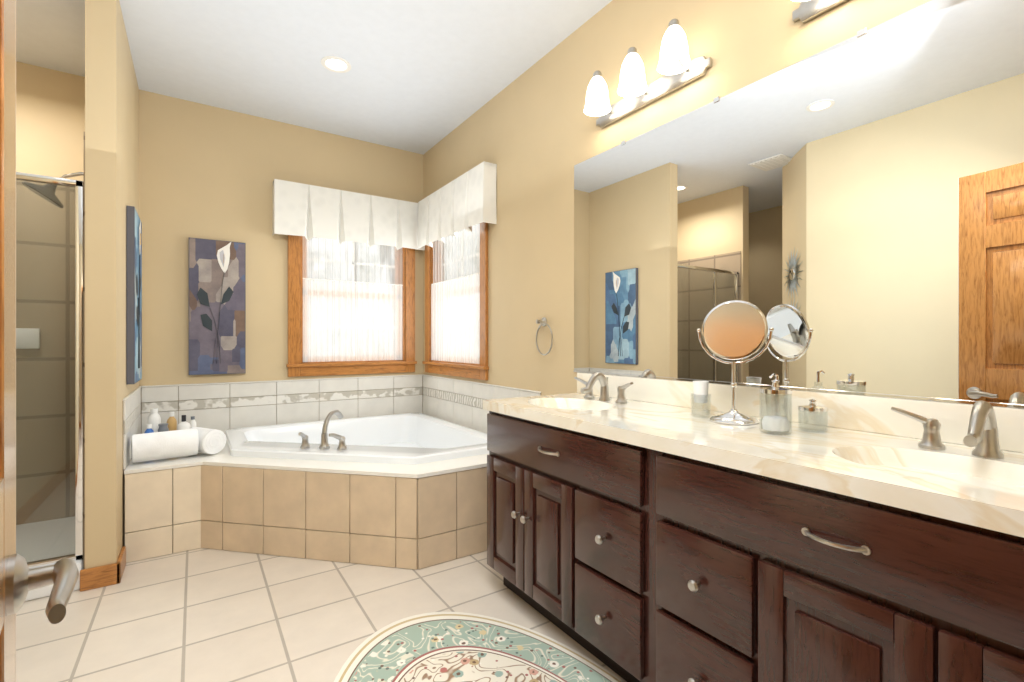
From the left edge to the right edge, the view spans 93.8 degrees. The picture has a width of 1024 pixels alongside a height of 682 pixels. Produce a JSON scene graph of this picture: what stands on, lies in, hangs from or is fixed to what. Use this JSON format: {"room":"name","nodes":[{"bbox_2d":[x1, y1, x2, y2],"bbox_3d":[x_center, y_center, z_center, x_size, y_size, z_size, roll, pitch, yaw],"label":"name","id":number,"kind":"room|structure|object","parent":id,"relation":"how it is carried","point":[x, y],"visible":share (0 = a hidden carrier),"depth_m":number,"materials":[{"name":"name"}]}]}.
{"room":"bathroom","nodes":[
{"label":"bathroom","id":0,"kind":"room"},
{"bbox_2d":[85,0,138,568],"bbox_3d":[-2.185,-0.259,2.649,0.110,2.770,1.080,0,0,-34],"label":"wall","id":1,"kind":"structure","parent":0,"point":[111,140],"depth_m":2.21,"materials":[{"name":"paint"}]},
{"bbox_2d":[84,132,84,568],"bbox_3d":[-2.237,0.086,2.620,0.008,2.080,1.050,0,0,-34],"label":"tiled wall","id":2,"kind":"structure","parent":1,"relation":"attached to","point":[84,132],"depth_m":2.18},
{"bbox_2d":[80,546,125,591],"bbox_3d":[-1.897,1.079,1.342,5.280,0.095,1.715,0,0,34],"label":"baseboard","id":3,"kind":"structure","parent":1,"relation":"attached to","point":[100,576],"depth_m":2.19,"materials":[{"name":"brown wood"}]},
{"bbox_2d":[122,386,145,474],"bbox_3d":[-2.191,0.484,2.771,0.015,0.381,0.840,0,0,-34],"label":"tile backsplash","id":4,"kind":"structure","parent":1,"relation":"attached to","point":[134,404],"depth_m":2.66,"materials":[{"name":"beige tile"}]},
{"bbox_2d":[127,206,141,383],"bbox_3d":[-2.144,-0.244,2.730,0.043,0.950,0.420,0,0,-34],"label":"picture","id":5,"kind":"object","parent":1,"relation":"attached to","point":[134,299],"visible":0.98,"depth_m":2.56,"materials":[{"name":"blue fabric"}]},
{"bbox_2d":[16,61,422,385],"bbox_3d":[-2.133,-0.259,3.403,3.400,2.770,0.120,0,0,-34],"label":"wall","id":6,"kind":"structure","parent":0,"point":[209,172],"depth_m":3.34,"materials":[{"name":"paint"}]},
{"bbox_2d":[16,180,74,524],"bbox_3d":[-2.975,0.086,2.769,1.075,2.080,0.008,0,0,-34],"label":"tiled wall","id":7,"kind":"structure","parent":6,"relation":"attached to","point":[55,370],"depth_m":2.88,"materials":[{"name":"beige tile"}]},
{"bbox_2d":[189,237,245,374],"bbox_3d":[-2.059,-0.235,3.352,0.339,0.936,0.043,0,0,-34],"label":"picture","id":8,"kind":"object","parent":6,"relation":"attached to","point":[217,306],"visible":0.98,"depth_m":3.34,"materials":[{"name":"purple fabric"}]},
{"bbox_2d":[146,374,421,433],"bbox_3d":[-1.606,0.484,3.671,1.985,0.381,0.015,0,0,-34],"label":"tile backsplash","id":9,"kind":"structure","parent":6,"relation":"attached to","point":[222,407],"depth_m":3.59,"materials":[{"name":"beige tile"}]},
{"bbox_2d":[273,179,424,249],"bbox_3d":[-1.263,-0.970,3.839,1.169,0.418,0.110,0,0,-34],"label":"valance","id":10,"kind":"object","parent":6,"relation":"attached to","point":[308,212],"visible":0.98,"depth_m":3.75,"materials":[{"name":"fabric"}]},
{"bbox_2d":[302,236,402,361],"bbox_3d":[-1.274,-0.379,3.898,0.797,1.086,0.036,0,0,-34],"label":"curtain","id":11,"kind":"object","parent":10,"relation":"hanging from","point":[371,311],"visible":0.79,"depth_m":3.87,"materials":[{"name":"white fabric"}]},
{"bbox_2d":[286,235,416,376],"bbox_3d":[-1.290,-0.379,3.924,1.031,1.300,0.142,0,0,-34],"label":"window","id":12,"kind":"structure","parent":6,"relation":"in","point":[296,365],"depth_m":3.84,"materials":[{"name":"brown wood"}]},
{"bbox_2d":[16,0,611,154],"bbox_3d":[-1.191,-1.694,0.921,4.530,0.100,6.050,0,0,-34],"label":"ceiling","id":13,"kind":"structure","parent":0,"point":[423,77],"depth_m":2.73,"materials":[{"name":"paint"}]},
{"bbox_2d":[321,56,350,72],"bbox_3d":[-1.044,-1.641,2.846,0.170,0.006,0.170,0,0,-34],"label":"recessed light","id":14,"kind":"object","parent":13,"relation":"in","point":[336,64],"visible":1,"depth_m":2.85,"materials":[{"name":"white"}]},
{"bbox_2d":[16,548,625,681],"bbox_3d":[-1.191,1.176,0.921,4.530,0.100,6.050,0,0,-34],"label":"floor","id":15,"kind":"structure","parent":0,"point":[204,615],"depth_m":1.97,"materials":[{"name":"tile"}]},
{"bbox_2d":[16,172,83,600],"bbox_3d":[-2.677,0.111,2.319,1.051,2.029,1.063,0,0,-34],"label":"shower","id":16,"kind":"object","parent":15,"relation":"on","point":[45,543],"visible":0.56,"depth_m":2.17,"materials":[{"name":"clear glass"}]},
{"bbox_2d":[124,410,488,569],"bbox_3d":[-1.127,0.768,2.948,1.971,0.715,1.735,0,0,-34],"label":"bathtub","id":17,"kind":"object","parent":15,"relation":"on","point":[406,490],"visible":0.88,"depth_m":2.52,"materials":[{"name":"beige tile"}]},
{"bbox_2d":[144,408,195,432],"bbox_3d":[-2.170,0.541,3.061,0.300,0.226,0.200,0,0,-34],"label":"toiletries","id":18,"kind":"object","parent":17,"relation":"on","point":[154,424],"visible":0.56,"depth_m":3.03,"materials":[{"name":"white plastic"}]},
{"bbox_2d":[131,427,225,462],"bbox_3d":[-1.872,0.570,2.708,0.440,0.151,0.275,0,0,-34],"label":"towels","id":19,"kind":"object","parent":17,"relation":"on","point":[167,444],"visible":1,"depth_m":2.61,"materials":[{"name":"white fabric"}]},
{"bbox_2d":[334,612,624,681],"bbox_3d":[0.032,1.120,1.220,0.960,0.010,1.700,0,0,-34],"label":"rug","id":20,"kind":"object","parent":15,"relation":"on","point":[447,647],"visible":1,"depth_m":1.70,"materials":[{"name":"fabric"}]},
{"bbox_2d":[483,371,1023,681],"bbox_3d":[0.635,0.631,1.524,0.610,0.990,1.944,0,0,-34],"label":"bathroom vanity","id":21,"kind":"object","parent":15,"relation":"on","point":[639,529],"visible":1,"depth_m":1.20,"materials":[{"name":"brown wood"}]},
{"bbox_2d":[691,381,710,417],"bbox_3d":[0.671,0.205,1.704,0.068,0.125,0.068,0,0,-34],"label":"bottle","id":22,"kind":"object","parent":21,"relation":"on","point":[700,391],"visible":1,"depth_m":1.68,"materials":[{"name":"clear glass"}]},
{"bbox_2d":[697,300,773,424],"bbox_3d":[0.740,0.065,1.599,0.150,0.406,0.223,0,0,-34],"label":"makeup mirror","id":23,"kind":"object","parent":21,"relation":"on","point":[735,330],"visible":1,"depth_m":1.59,"materials":[{"name":"silver metal"}]},
{"bbox_2d":[759,379,791,434],"bbox_3d":[0.773,0.190,1.405,0.086,0.156,0.086,0,0,-34],"label":"jar","id":24,"kind":"object","parent":21,"relation":"on","point":[775,423],"visible":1,"depth_m":1.38,"materials":[{"name":"clear glass"}]},
{"bbox_2d":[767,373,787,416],"bbox_3d":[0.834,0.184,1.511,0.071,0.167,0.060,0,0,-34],"label":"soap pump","id":25,"kind":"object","parent":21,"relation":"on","point":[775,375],"visible":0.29,"depth_m":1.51,"materials":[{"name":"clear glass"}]},
{"bbox_2d":[798,399,827,432],"bbox_3d":[0.902,0.221,1.437,0.077,0.094,0.078,0,0,-34],"label":"lid jar","id":26,"kind":"object","parent":21,"relation":"on","point":[812,406],"visible":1,"depth_m":1.42,"materials":[{"name":"clear glass"}]},
{"bbox_2d":[423,0,929,394],"bbox_3d":[0.409,-0.259,2.534,0.120,2.770,4.135,0,0,-34],"label":"wall","id":27,"kind":"structure","parent":0,"point":[535,133],"depth_m":2.62,"materials":[{"name":"paint"}]},
{"bbox_2d":[422,222,488,379],"bbox_3d":[-0.424,-0.379,3.737,0.142,1.300,1.059,0,0,-34],"label":"window","id":28,"kind":"structure","parent":27,"relation":"in","point":[479,371],"depth_m":3.60,"materials":[{"name":"brown wood"}]},
{"bbox_2d":[418,161,496,248],"bbox_3d":[-0.454,-0.970,3.627,0.110,0.418,1.109,0,0,-34],"label":"valance","id":29,"kind":"object","parent":27,"relation":"attached to","point":[467,200],"visible":1,"depth_m":3.41,"materials":[{"name":"fabric"}]},
{"bbox_2d":[431,224,479,363],"bbox_3d":[-0.450,-0.379,3.720,0.036,1.086,0.825,0,0,-34],"label":"curtain","id":30,"kind":"object","parent":29,"relation":"hanging from","point":[471,290],"visible":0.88,"depth_m":3.68,"materials":[{"name":"white fabric"}]},
{"bbox_2d":[422,374,540,433],"bbox_3d":[-0.308,0.484,3.496,0.015,0.381,1.710,0,0,-34],"label":"tile backsplash","id":31,"kind":"structure","parent":27,"relation":"attached to","point":[459,402],"depth_m":3.58,"materials":[{"name":"beige tile"}]},
{"bbox_2d":[536,317,552,354],"bbox_3d":[0.191,-0.028,2.705,0.054,0.218,0.184,0,0,-34],"label":"towel ring","id":32,"kind":"object","parent":27,"relation":"attached to","point":[542,321],"visible":1,"depth_m":2.73,"materials":[{"name":"silver metal"}]},
{"bbox_2d":[584,19,711,127],"bbox_3d":[0.535,-1.157,2.079,0.166,0.218,0.631,0,0,-34],"label":"sconce","id":33,"kind":"object","parent":27,"relation":"attached to","point":[677,67],"visible":1,"depth_m":2.03,"materials":[{"name":"white glass"}]},
{"bbox_2d":[573,0,1023,408],"bbox_3d":[0.875,-0.386,1.707,0.010,1.099,1.982,0,0,-34],"label":"wall mirror","id":34,"kind":"object","parent":27,"relation":"attached to","point":[846,216],"visible":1,"depth_m":1.48,"materials":[{"name":"clear glass"}]},
{"bbox_2d":[792,0,846,22],"bbox_3d":[1.052,-1.157,1.298,0.166,0.218,0.631,0,0,-34],"label":"sconce","id":35,"kind":"object","parent":27,"relation":"attached to","point":[806,11],"visible":0.98,"depth_m":1.54,"materials":[{"name":"silver metal"}]},
{"bbox_3d":[0.362,-0.259,0.159,2.580,2.770,0.225,0,0,-33],"label":"wall","id":36,"kind":"structure","parent":0,"visible":0},
{"bbox_2d":[0,0,78,681],"bbox_3d":[-0.392,0.107,0.285,0.203,2.022,0.792,0,0,-34],"label":"door","id":37,"kind":"structure","parent":36,"relation":"in","point":[19,579],"depth_m":0.54,"materials":[{"name":"brown wood"}]},
{"label":"outside","id":38,"kind":"structure","parent":0,"visible":0},
{"bbox_2d":[307,223,479,357],"bbox_3d":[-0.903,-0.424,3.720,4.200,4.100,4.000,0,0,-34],"label":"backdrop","id":39,"kind":"structure","parent":38,"point":[369,256],"depth_m":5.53,"materials":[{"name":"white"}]}
]}

